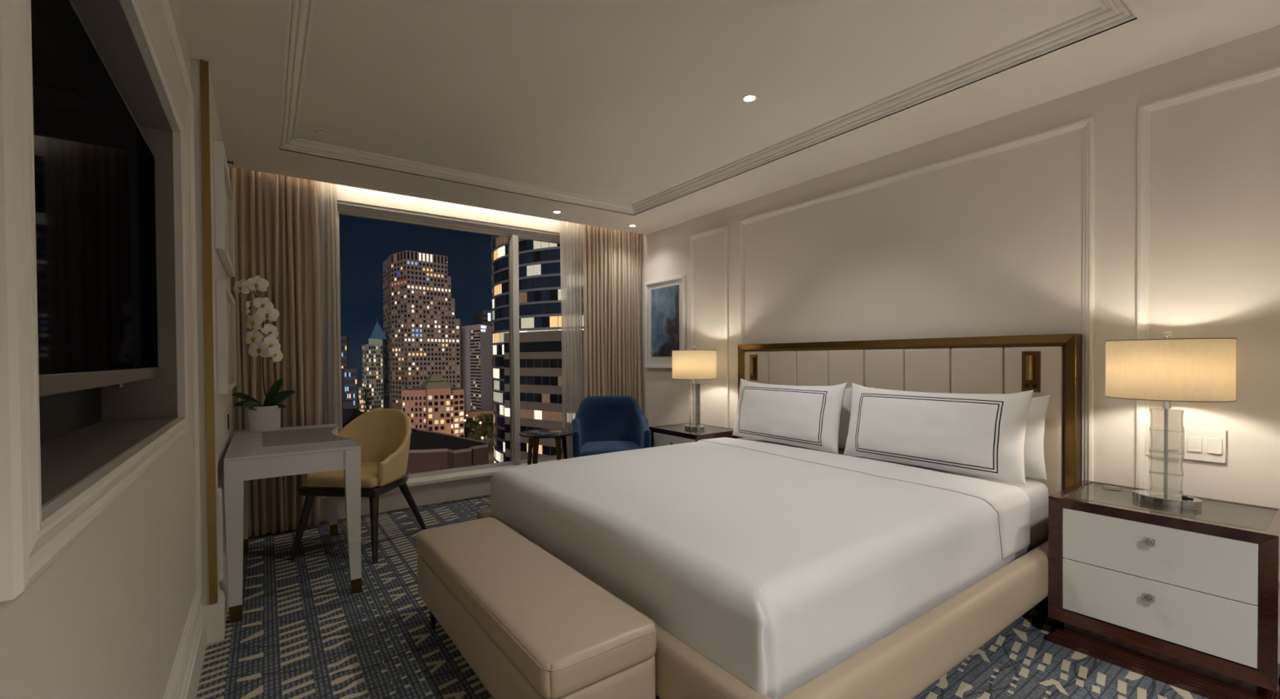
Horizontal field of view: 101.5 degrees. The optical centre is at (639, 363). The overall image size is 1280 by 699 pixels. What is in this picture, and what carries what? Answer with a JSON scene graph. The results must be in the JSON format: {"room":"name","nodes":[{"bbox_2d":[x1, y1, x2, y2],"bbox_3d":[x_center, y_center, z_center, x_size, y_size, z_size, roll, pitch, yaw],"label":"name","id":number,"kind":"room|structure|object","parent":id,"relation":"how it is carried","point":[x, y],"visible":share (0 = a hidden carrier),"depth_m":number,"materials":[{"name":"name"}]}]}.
{"room":"hotel room","nodes":[
{"label":"hotel room","id":0,"kind":"room"},
{"bbox_2d":[0,0,233,698],"bbox_3d":[-1.275,-0.159,0.592,1.022,2.700,7.050,-1,1,-36],"label":"wall","id":1,"kind":"structure","parent":0,"point":[107,619],"depth_m":1.20,"materials":[{"name":"paint"}]},
{"bbox_2d":[39,386,101,444],"bbox_3d":[-1.311,-0.286,1.036,0.085,0.945,1.385,-1,1,-36],"label":"wall panel","id":2,"kind":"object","parent":1,"relation":"attached to","point":[61,414],"depth_m":1.35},
{"bbox_2d":[0,0,188,601],"bbox_3d":[-1.122,-0.289,1.171,0.020,1.077,1.517,-1,1,-36],"label":"trim","id":3,"kind":"structure","parent":1,"relation":"attached to","point":[32,537],"depth_m":0.59,"materials":[{"name":"paint"}]},
{"bbox_2d":[31,0,159,396],"bbox_3d":[-1.246,-0.304,1.146,0.129,0.720,1.224,-1,1,-36],"label":"television","id":4,"kind":"object","parent":1,"relation":"attached to","point":[95,164],"visible":0.85,"depth_m":1.02,"materials":[{"name":"black glass"}]},
{"bbox_2d":[40,0,177,507],"bbox_3d":[-1.204,-0.288,1.112,0.178,0.945,1.385,-1,1,-36],"label":"wall niche","id":5,"kind":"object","parent":1,"relation":"attached to","point":[131,413],"depth_m":1.51,"materials":[{"name":"paint"}]},
{"bbox_2d":[158,0,201,698],"bbox_3d":[-0.640,-0.064,0.501,0.016,2.035,3.960,-1,1,-36],"label":"trim","id":6,"kind":"structure","parent":1,"relation":"attached to","point":[171,686],"depth_m":2.07,"materials":[{"name":"paint"}]},
{"bbox_2d":[174,603,206,698],"bbox_3d":[-0.335,1.106,0.107,0.022,0.170,5.150,-1,1,-36],"label":"baseboard","id":7,"kind":"structure","parent":1,"relation":"attached to","point":[188,685],"depth_m":1.87,"materials":[{"name":"paint"}]},
{"bbox_2d":[200,59,217,604],"bbox_3d":[-1.813,-0.128,2.199,0.027,2.275,0.014,-1,1,-36],"label":"trim","id":8,"kind":"structure","parent":1,"relation":"attached to","point":[204,65],"depth_m":2.19,"materials":[{"name":"gold metal"}]},
{"bbox_2d":[201,601,224,644],"bbox_3d":[-1.811,1.095,2.204,0.089,0.160,0.023,-1,1,-36],"label":"baseboard","id":9,"kind":"structure","parent":1,"relation":"attached to","point":[215,611],"depth_m":2.20,"materials":[{"name":"paint"}]},
{"bbox_2d":[217,472,226,580],"bbox_3d":[-2.226,0.755,2.827,0.016,0.410,1.220,-1,1,-36],"label":"trim","id":10,"kind":"structure","parent":1,"relation":"attached to","point":[222,551],"depth_m":2.33,"materials":[{"name":"paint"}]},
{"bbox_2d":[217,560,229,631],"bbox_3d":[-2.263,1.089,2.889,0.020,0.160,1.620,-1,1,-36],"label":"baseboard","id":11,"kind":"structure","parent":1,"relation":"attached to","point":[223,596],"depth_m":2.40,"materials":[{"name":"paint"}]},
{"bbox_2d":[213,140,235,276],"bbox_3d":[-2.211,-0.775,2.789,0.036,0.490,1.000,-1,1,-36],"label":"framed picture","id":12,"kind":"object","parent":1,"relation":"attached to","point":[224,208],"visible":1,"depth_m":2.40,"materials":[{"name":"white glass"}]},
{"bbox_2d":[224,183,229,255],"bbox_3d":[-2.219,-0.775,2.784,0.008,0.430,0.940,-1,1,-36],"label":"print","id":13,"kind":"object","parent":12,"relation":"attached to","point":[226,185],"depth_m":2.99},
{"bbox_2d":[215,280,236,394],"bbox_3d":[-2.206,-0.125,2.798,0.036,0.520,1.000,-1,1,-36],"label":"framed picture","id":14,"kind":"object","parent":1,"relation":"attached to","point":[225,305],"visible":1,"depth_m":2.40,"materials":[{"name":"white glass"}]},
{"bbox_2d":[226,298,231,382],"bbox_3d":[-2.215,-0.125,2.792,0.008,0.460,0.940,-1,1,-36],"label":"print","id":15,"kind":"object","parent":14,"relation":"attached to","point":[228,303],"depth_m":3.03},
{"bbox_2d":[225,408,229,434],"bbox_3d":[-2.277,0.317,2.886,0.013,0.125,0.160,-1,1,-36],"label":"light switch","id":16,"kind":"object","parent":1,"relation":"attached to","point":[227,417],"visible":1,"depth_m":2.84,"materials":[{"name":"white plastic"}]},
{"bbox_2d":[229,173,559,521],"bbox_3d":[-1.714,-0.229,4.442,4.800,2.850,0.280,-1,1,-36],"label":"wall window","id":17,"kind":"structure","parent":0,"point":[444,491],"depth_m":4.27,"materials":[{"name":"paint"}]},
{"bbox_2d":[320,200,562,498],"bbox_3d":[-1.401,-0.138,4.523,3.200,2.190,0.215,-1,1,-36],"label":"window frame","id":18,"kind":"structure","parent":17,"relation":"attached to","point":[346,208],"depth_m":4.65,"materials":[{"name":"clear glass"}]},
{"bbox_2d":[195,494,1208,698],"bbox_3d":[0.328,1.228,1.629,4.800,0.120,7.250,-1,1,-36],"label":"floor","id":19,"kind":"structure","parent":0,"point":[302,633],"depth_m":2.17,"materials":[{"name":"carpet"}]},
{"bbox_2d":[223,423,362,623],"bbox_3d":[-1.973,0.791,2.969,0.546,0.752,1.146,-1,1,-36],"label":"writing desk","id":20,"kind":"object","parent":19,"relation":"on","point":[307,449],"visible":0.95,"depth_m":2.60,"materials":[{"name":"white paint"}]},
{"bbox_2d":[231,275,295,431],"bbox_3d":[-2.360,-0.069,3.272,0.325,0.968,0.249,-1,1,-36],"label":"potted orchid","id":21,"kind":"object","parent":20,"relation":"on","point":[264,417],"visible":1,"depth_m":3.25,"materials":[{"name":"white plant"}]},
{"bbox_2d":[288,408,426,563],"bbox_3d":[-1.782,0.740,3.372,0.552,0.850,0.622,0,1,6],"label":"desk chair","id":22,"kind":"object","parent":19,"relation":"on","point":[383,435],"visible":0.75,"depth_m":3.34,"materials":[{"name":"yellow leather"}]},
{"bbox_2d":[415,517,657,698],"bbox_3d":[-0.477,0.958,1.948,0.375,0.422,1.325,-1,1,-37],"label":"upholstered bench","id":23,"kind":"object","parent":19,"relation":"on","point":[528,624],"visible":1,"depth_m":1.62,"materials":[{"name":"beige leather"}]},
{"bbox_2d":[519,428,572,464],"bbox_3d":[-0.800,0.864,4.522,0.476,0.550,0.476,-1,1,-36],"label":"side table","id":24,"kind":"object","parent":19,"relation":"on","point":[534,435],"visible":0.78,"depth_m":4.46,"materials":[{"name":"brown wood"}]},
{"bbox_2d":[572,395,650,457],"bbox_3d":[-0.257,0.718,4.545,0.657,0.841,0.657,0,1,-6],"label":"armchair","id":25,"kind":"object","parent":19,"relation":"on","point":[601,424],"visible":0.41,"depth_m":4.71,"materials":[{"name":"blue fabric"}]},
{"bbox_2d":[648,422,737,447],"bbox_3d":[0.442,0.832,4.339,0.495,0.601,0.610,-1,1,-36],"label":"nightstand","id":26,"kind":"object","parent":19,"relation":"on","point":[676,433],"visible":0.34,"depth_m":4.23,"materials":[{"name":"brown wood"}]},
{"bbox_2d":[671,346,716,430],"bbox_3d":[0.447,0.192,4.296,0.366,0.680,0.366,-1,1,-36],"label":"table lamp","id":27,"kind":"object","parent":26,"relation":"on","point":[698,364],"visible":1,"depth_m":4.17,"materials":[{"name":"beige fabric"}]},
{"bbox_2d":[476,507,1048,698],"bbox_3d":[0.573,0.975,2.665,2.138,0.355,2.100,-1,1,-36],"label":"upholstered bed","id":28,"kind":"object","parent":19,"relation":"on","point":[904,662],"visible":0.27,"depth_m":1.56,"materials":[{"name":"beige leather"}]},
{"bbox_2d":[737,437,1048,559],"bbox_3d":[0.600,0.719,2.683,2.025,0.303,1.890,-1,1,-36],"label":"mattress","id":29,"kind":"object","parent":28,"relation":"on","point":[1037,491],"visible":0.1,"depth_m":2.44,"materials":[{"name":"white fabric"}]},
{"bbox_2d":[490,437,1030,698],"bbox_3d":[0.461,0.694,2.582,1.778,0.322,1.941,-1,1,-36],"label":"duvet","id":30,"kind":"object","parent":29,"relation":"on","point":[777,565],"visible":0.94,"depth_m":1.85,"materials":[{"name":"white fabric"}]},
{"bbox_2d":[732,377,846,453],"bbox_3d":[0.974,0.324,3.549,0.206,0.426,0.922,-1,1,-31],"label":"bed pillow","id":31,"kind":"object","parent":29,"relation":"on","point":[803,416],"visible":1,"depth_m":3.40,"materials":[{"name":"white fabric"}]},
{"bbox_2d":[838,386,852,448],"bbox_3d":[1.079,0.336,3.639,0.154,0.398,0.901,-1,1,-33],"label":"bed pillow","id":32,"kind":"object","parent":29,"relation":"on","point":[845,415],"visible":0.07,"depth_m":3.30,"materials":[{"name":"white fabric"}]},
{"bbox_2d":[844,382,1033,484],"bbox_3d":[1.515,0.330,2.769,0.198,0.426,0.932,-1,1,-33],"label":"bed pillow","id":33,"kind":"object","parent":29,"relation":"on","point":[976,434],"visible":1,"depth_m":2.63,"materials":[{"name":"white fabric"}]},
{"bbox_2d":[871,386,1050,479],"bbox_3d":[1.663,0.342,2.827,0.176,0.398,0.900,-1,1,-31],"label":"bed pillow","id":34,"kind":"object","parent":29,"relation":"on","point":[1033,451],"visible":0.2,"depth_m":2.48,"materials":[{"name":"white fabric"}]},
{"bbox_2d":[1046,480,1279,698],"bbox_3d":[2.070,0.850,2.070,0.495,0.601,0.610,-1,1,-36],"label":"nightstand","id":35,"kind":"object","parent":19,"relation":"on","point":[1188,599],"visible":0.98,"depth_m":1.91,"materials":[{"name":"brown wood"}]},
{"bbox_2d":[1102,484,1121,489],"bbox_3d":[2.075,0.543,2.300,0.066,0.006,0.066,-1,1,-36],"label":"coaster","id":36,"kind":"object","parent":35,"relation":"on","point":[1108,486],"visible":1,"depth_m":2.30,"materials":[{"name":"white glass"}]},
{"bbox_2d":[1105,330,1236,508],"bbox_3d":[2.090,0.209,2.075,0.366,0.680,0.366,-1,1,-36],"label":"table lamp","id":37,"kind":"object","parent":35,"relation":"on","point":[1166,370],"visible":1,"depth_m":1.99,"materials":[{"name":"beige fabric"}]},
{"bbox_2d":[175,0,1279,235],"bbox_3d":[0.309,-1.422,1.596,4.800,0.300,7.250,-1,1,-36],"label":"ceiling","id":38,"kind":"structure","parent":0,"point":[631,102],"depth_m":2.42,"materials":[{"name":"paint"}]},
{"bbox_2d":[229,166,322,537],"bbox_3d":[-2.470,-0.144,3.581,0.510,2.588,0.075,-1,1,-36],"label":"curtain","id":39,"kind":"object","parent":38,"relation":"hanging from","point":[277,226],"visible":0.6,"depth_m":3.59,"materials":[{"name":"fabric"}]},
{"bbox_2d":[312,128,332,136],"bbox_3d":[-1.827,-1.329,3.008,0.096,0.012,0.096,-1,1,-36],"label":"smoke detector","id":40,"kind":"object","parent":38,"relation":"attached to","point":[320,131],"visible":1,"depth_m":3.00,"materials":[{"name":"paint"}]},
{"bbox_2d":[317,181,342,431],"bbox_3d":[-2.267,-0.253,3.798,0.164,2.378,0.030,-1,1,-36],"label":"sheer curtain","id":41,"kind":"object","parent":38,"relation":"hanging from","point":[327,192],"visible":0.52,"depth_m":3.80,"materials":[{"name":"white fabric"}]},
{"bbox_2d":[552,210,561,213],"bbox_3d":[-0.711,-1.299,4.474,0.078,0.004,0.078,-1,1,-36],"label":"recessed light","id":42,"kind":"object","parent":38,"relation":"in","point":[553,211],"visible":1,"depth_m":4.46,"materials":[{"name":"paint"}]},
{"bbox_2d":[559,220,583,459],"bbox_3d":[-0.640,-0.279,4.971,0.246,2.378,0.035,-1,1,-36],"label":"sheer curtain","id":43,"kind":"object","parent":38,"relation":"hanging from","point":[571,233],"visible":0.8,"depth_m":4.96,"materials":[{"name":"white fabric"}]},
{"bbox_2d":[582,224,642,413],"bbox_3d":[-0.259,-0.179,5.181,0.687,2.588,0.074,-1,1,-36],"label":"curtain","id":44,"kind":"object","parent":38,"relation":"hanging from","point":[611,258],"visible":0.7,"depth_m":5.15,"materials":[{"name":"fabric"}]},
{"bbox_2d":[278,0,1136,215],"bbox_3d":[-0.146,-1.311,2.526,2.578,0.060,3.270,-1,1,-36],"label":"trim","id":45,"kind":"structure","parent":38,"relation":"attached to","point":[1111,13],"depth_m":2.72,"materials":[{"name":"paint"}]},
{"bbox_2d":[741,93,757,102],"bbox_3d":[0.554,-1.345,2.649,0.078,0.004,0.078,-1,1,-36],"label":"recessed light","id":46,"kind":"object","parent":38,"relation":"in","point":[748,98],"visible":1,"depth_m":2.65,"materials":[{"name":"glass"}]},
{"bbox_2d":[640,25,1279,508],"bbox_3d":[2.031,-0.211,2.964,0.440,2.700,7.050,-1,1,-36],"label":"wall","id":47,"kind":"structure","parent":0,"point":[990,245],"depth_m":2.58,"materials":[{"name":"paint"}]},
{"bbox_2d":[644,275,686,368],"bbox_3d":[0.238,-0.393,5.080,0.030,0.865,0.610,-1,1,-36],"label":"framed artwork","id":48,"kind":"object","parent":47,"relation":"attached to","point":[665,319],"visible":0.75,"depth_m":5.08,"materials":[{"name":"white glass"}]},
{"bbox_2d":[651,284,679,356],"bbox_3d":[0.241,-0.409,5.081,0.004,0.673,0.430,-1,1,-36],"label":"print","id":49,"kind":"object","parent":48,"relation":"attached to","point":[664,298],"depth_m":5.07},
{"bbox_2d":[689,225,728,427],"bbox_3d":[0.599,-0.167,4.569,0.016,1.991,0.474,-1,1,-36],"label":"trim","id":50,"kind":"structure","parent":47,"relation":"attached to","point":[725,228],"depth_m":4.40,"materials":[{"name":"paint"}]},
{"bbox_2d":[737,333,1081,542],"bbox_3d":[1.437,0.485,3.337,0.104,1.268,2.150,-1,1,-36],"label":"headboard","id":51,"kind":"object","parent":47,"relation":"attached to","point":[1038,363],"visible":0.43,"depth_m":2.85,"materials":[{"name":"brown metal"}]},
{"bbox_2d":[738,115,1095,480],"bbox_3d":[1.469,-0.162,3.356,0.016,1.999,2.242,-1,1,-36],"label":"trim","id":52,"kind":"structure","parent":47,"relation":"attached to","point":[1087,124],"depth_m":2.47,"materials":[{"name":"paint"}]},
{"bbox_2d":[1145,424,1184,458],"bbox_3d":[2.264,0.334,2.258,0.016,0.136,0.119,-1,1,-36],"label":"switch plate","id":53,"kind":"object","parent":47,"relation":"attached to","point":[1147,426],"visible":0.2,"depth_m":2.30,"materials":[{"name":"paint"}]},
{"bbox_2d":[1183,426,1226,463],"bbox_3d":[2.334,0.335,2.161,0.016,0.136,0.119,-1,1,-36],"label":"switch plate","id":54,"kind":"object","parent":47,"relation":"attached to","point":[1209,445],"visible":1,"depth_m":2.16,"materials":[{"name":"paint"}]},
{"bbox_2d":[1135,64,1279,488],"bbox_3d":[2.938,-0.140,1.309,0.016,1.987,2.503,-1,1,-36],"label":"trim","id":55,"kind":"structure","parent":47,"relation":"attached to","point":[1144,111],"depth_m":2.30,"materials":[{"name":"paint"}]},
{"label":"outside","id":56,"kind":"structure","parent":0,"visible":0},
{"bbox_2d":[358,377,493,463],"bbox_3d":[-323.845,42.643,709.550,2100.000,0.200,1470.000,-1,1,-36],"label":"street","id":57,"kind":"structure","parent":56,"point":[491,450],"depth_m":320.22,"materials":[{"name":"black asphalt"}]},
{"bbox_2d":[340,335,349,368],"bbox_3d":[-153.873,16.369,270.030,8.800,61.000,18.020,-1,1,-36],"label":"tower","id":58,"kind":"structure","parent":57,"relation":"on","point":[344,340],"depth_m":262.76,"materials":[{"name":"concrete"}]},
{"bbox_2d":[341,368,359,409],"bbox_3d":[-140.821,24.571,254.841,9.208,44.800,18.020,-1,1,-36],"label":"tower","id":59,"kind":"structure","parent":57,"relation":"on","point":[349,376],"depth_m":247.32,"materials":[{"name":"concrete"}]},
{"bbox_2d":[342,400,364,428],"bbox_3d":[-32.117,26.774,59.070,7.200,43.800,35.500,-1,1,-36],"label":"warehouse roof","id":60,"kind":"structure","parent":57,"relation":"on","point":[349,413],"depth_m":63.72,"materials":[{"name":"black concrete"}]},
{"bbox_2d":[358,386,364,412],"bbox_3d":[-204.721,31.327,381.360,9.040,29.000,18.020,-1,1,-36],"label":"tower","id":61,"kind":"structure","parent":57,"relation":"on","point":[361,388],"depth_m":374.28,"materials":[{"name":"beige concrete"}]},
{"bbox_2d":[361,321,386,412],"bbox_3d":[-211.689,4.453,414.602,16.739,82.008,51.050,-1,1,-36],"label":"tower","id":62,"kind":"structure","parent":57,"relation":"on","point":[372,353],"depth_m":399.00,"materials":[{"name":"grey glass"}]},
{"bbox_2d":[382,249,461,409],"bbox_3d":[-183.224,-20.354,435.059,48.363,130.716,79.301,-1,1,-36],"label":"office tower","id":63,"kind":"structure","parent":57,"relation":"on","point":[422,331],"depth_m":405.78,"materials":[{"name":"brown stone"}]},
{"bbox_2d":[401,373,464,437],"bbox_3d":[-107.764,25.733,273.651,32.530,41.555,30.020,-1,1,-36],"label":"brick block","id":64,"kind":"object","parent":57,"relation":"on","point":[435,406],"visible":0.66,"depth_m":262.57,"materials":[{"name":"orange brick"}]},
{"bbox_2d":[406,427,488,473],"bbox_3d":[-22.834,27.440,50.753,22.593,42.550,7.217,0,1,43],"label":"building rooftop","id":65,"kind":"structure","parent":57,"relation":"on","point":[428,451],"depth_m":44.31,"materials":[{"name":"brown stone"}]},
{"bbox_2d":[464,426,474,437],"bbox_3d":[-101.194,41.371,304.889,10.209,9.427,7.842,-1,1,-36],"label":"street tree","id":66,"kind":"object","parent":57,"relation":"on","point":[468,429],"visible":0.43,"depth_m":303.36,"materials":[{"name":"green plant"}]},
{"bbox_2d":[464,417,477,428],"bbox_3d":[-112.240,40.759,345.698,9.367,9.783,8.141,-1,1,-36],"label":"street tree","id":67,"kind":"object","parent":57,"relation":"on","point":[469,422],"visible":0.82,"depth_m":343.96,"materials":[{"name":"green plant"}]},
{"bbox_2d":[466,428,484,440],"bbox_3d":[-90.569,41.081,287.165,10.832,10.306,9.432,-1,1,-36],"label":"street tree","id":68,"kind":"object","parent":57,"relation":"on","point":[478,433],"visible":0.7,"depth_m":285.78,"materials":[{"name":"green plant"}]},
{"bbox_2d":[460,324,493,411],"bbox_3d":[-145.542,5.840,461.932,25.355,77.148,77.800,-1,1,-36],"label":"tower","id":69,"kind":"structure","parent":57,"relation":"on","point":[476,340],"depth_m":438.01,"materials":[{"name":"concrete"}]},
{"bbox_2d":[464,409,493,422],"bbox_3d":[-122.618,40.500,402.824,24.490,9.000,7.000,-1,1,-36],"label":"podium","id":70,"kind":"object","parent":57,"relation":"on","point":[471,414],"visible":0.21,"depth_m":397.94,"materials":[{"name":"stone"}]},
{"bbox_2d":[472,414,487,427],"bbox_3d":[-113.955,40.917,372.246,8.418,8.828,9.996,-1,1,-36],"label":"street tree","id":71,"kind":"object","parent":57,"relation":"on","point":[478,419],"visible":0.9,"depth_m":369.74,"materials":[{"name":"green plant"}]},
{"bbox_2d":[474,424,493,440],"bbox_3d":[-90.389,40.824,304.627,11.226,10.379,10.489,-1,1,-36],"label":"street tree","id":72,"kind":"object","parent":57,"relation":"on","point":[488,430],"visible":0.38,"depth_m":304.21,"materials":[{"name":"green plant"}]},
{"bbox_2d":[475,310,493,399],"bbox_3d":[-166.746,-7.091,567.738,16.151,100.655,23.000,-1,1,-36],"label":"tower","id":73,"kind":"structure","parent":57,"relation":"on","point":[482,317],"depth_m":558.17,"materials":[{"name":"concrete"}]},
{"bbox_2d":[480,413,493,425],"bbox_3d":[-112.418,40.648,383.070,9.617,9.076,8.503,-1,1,-36],"label":"street tree","id":74,"kind":"object","parent":57,"relation":"on","point":[490,417],"visible":0.61,"depth_m":381.48,"materials":[{"name":"green plant"}]},
{"bbox_2d":[490,235,583,462],"bbox_3d":[-9.038,-7.991,191.506,87.000,110.300,87.000,-1,1,-36],"label":"glass tower","id":75,"kind":"structure","parent":57,"relation":"on","point":[539,262],"depth_m":156.71,"materials":[{"name":"dark blue glass"},{"name":"metal"}]},
{"bbox_2d":[503,329,584,461],"bbox_3d":[-20.721,20.149,126.836,21.125,55.200,34.000,-1,1,-36],"label":"building","id":76,"kind":"structure","parent":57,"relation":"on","point":[540,352],"depth_m":117.54,"materials":[{"name":"concrete"}]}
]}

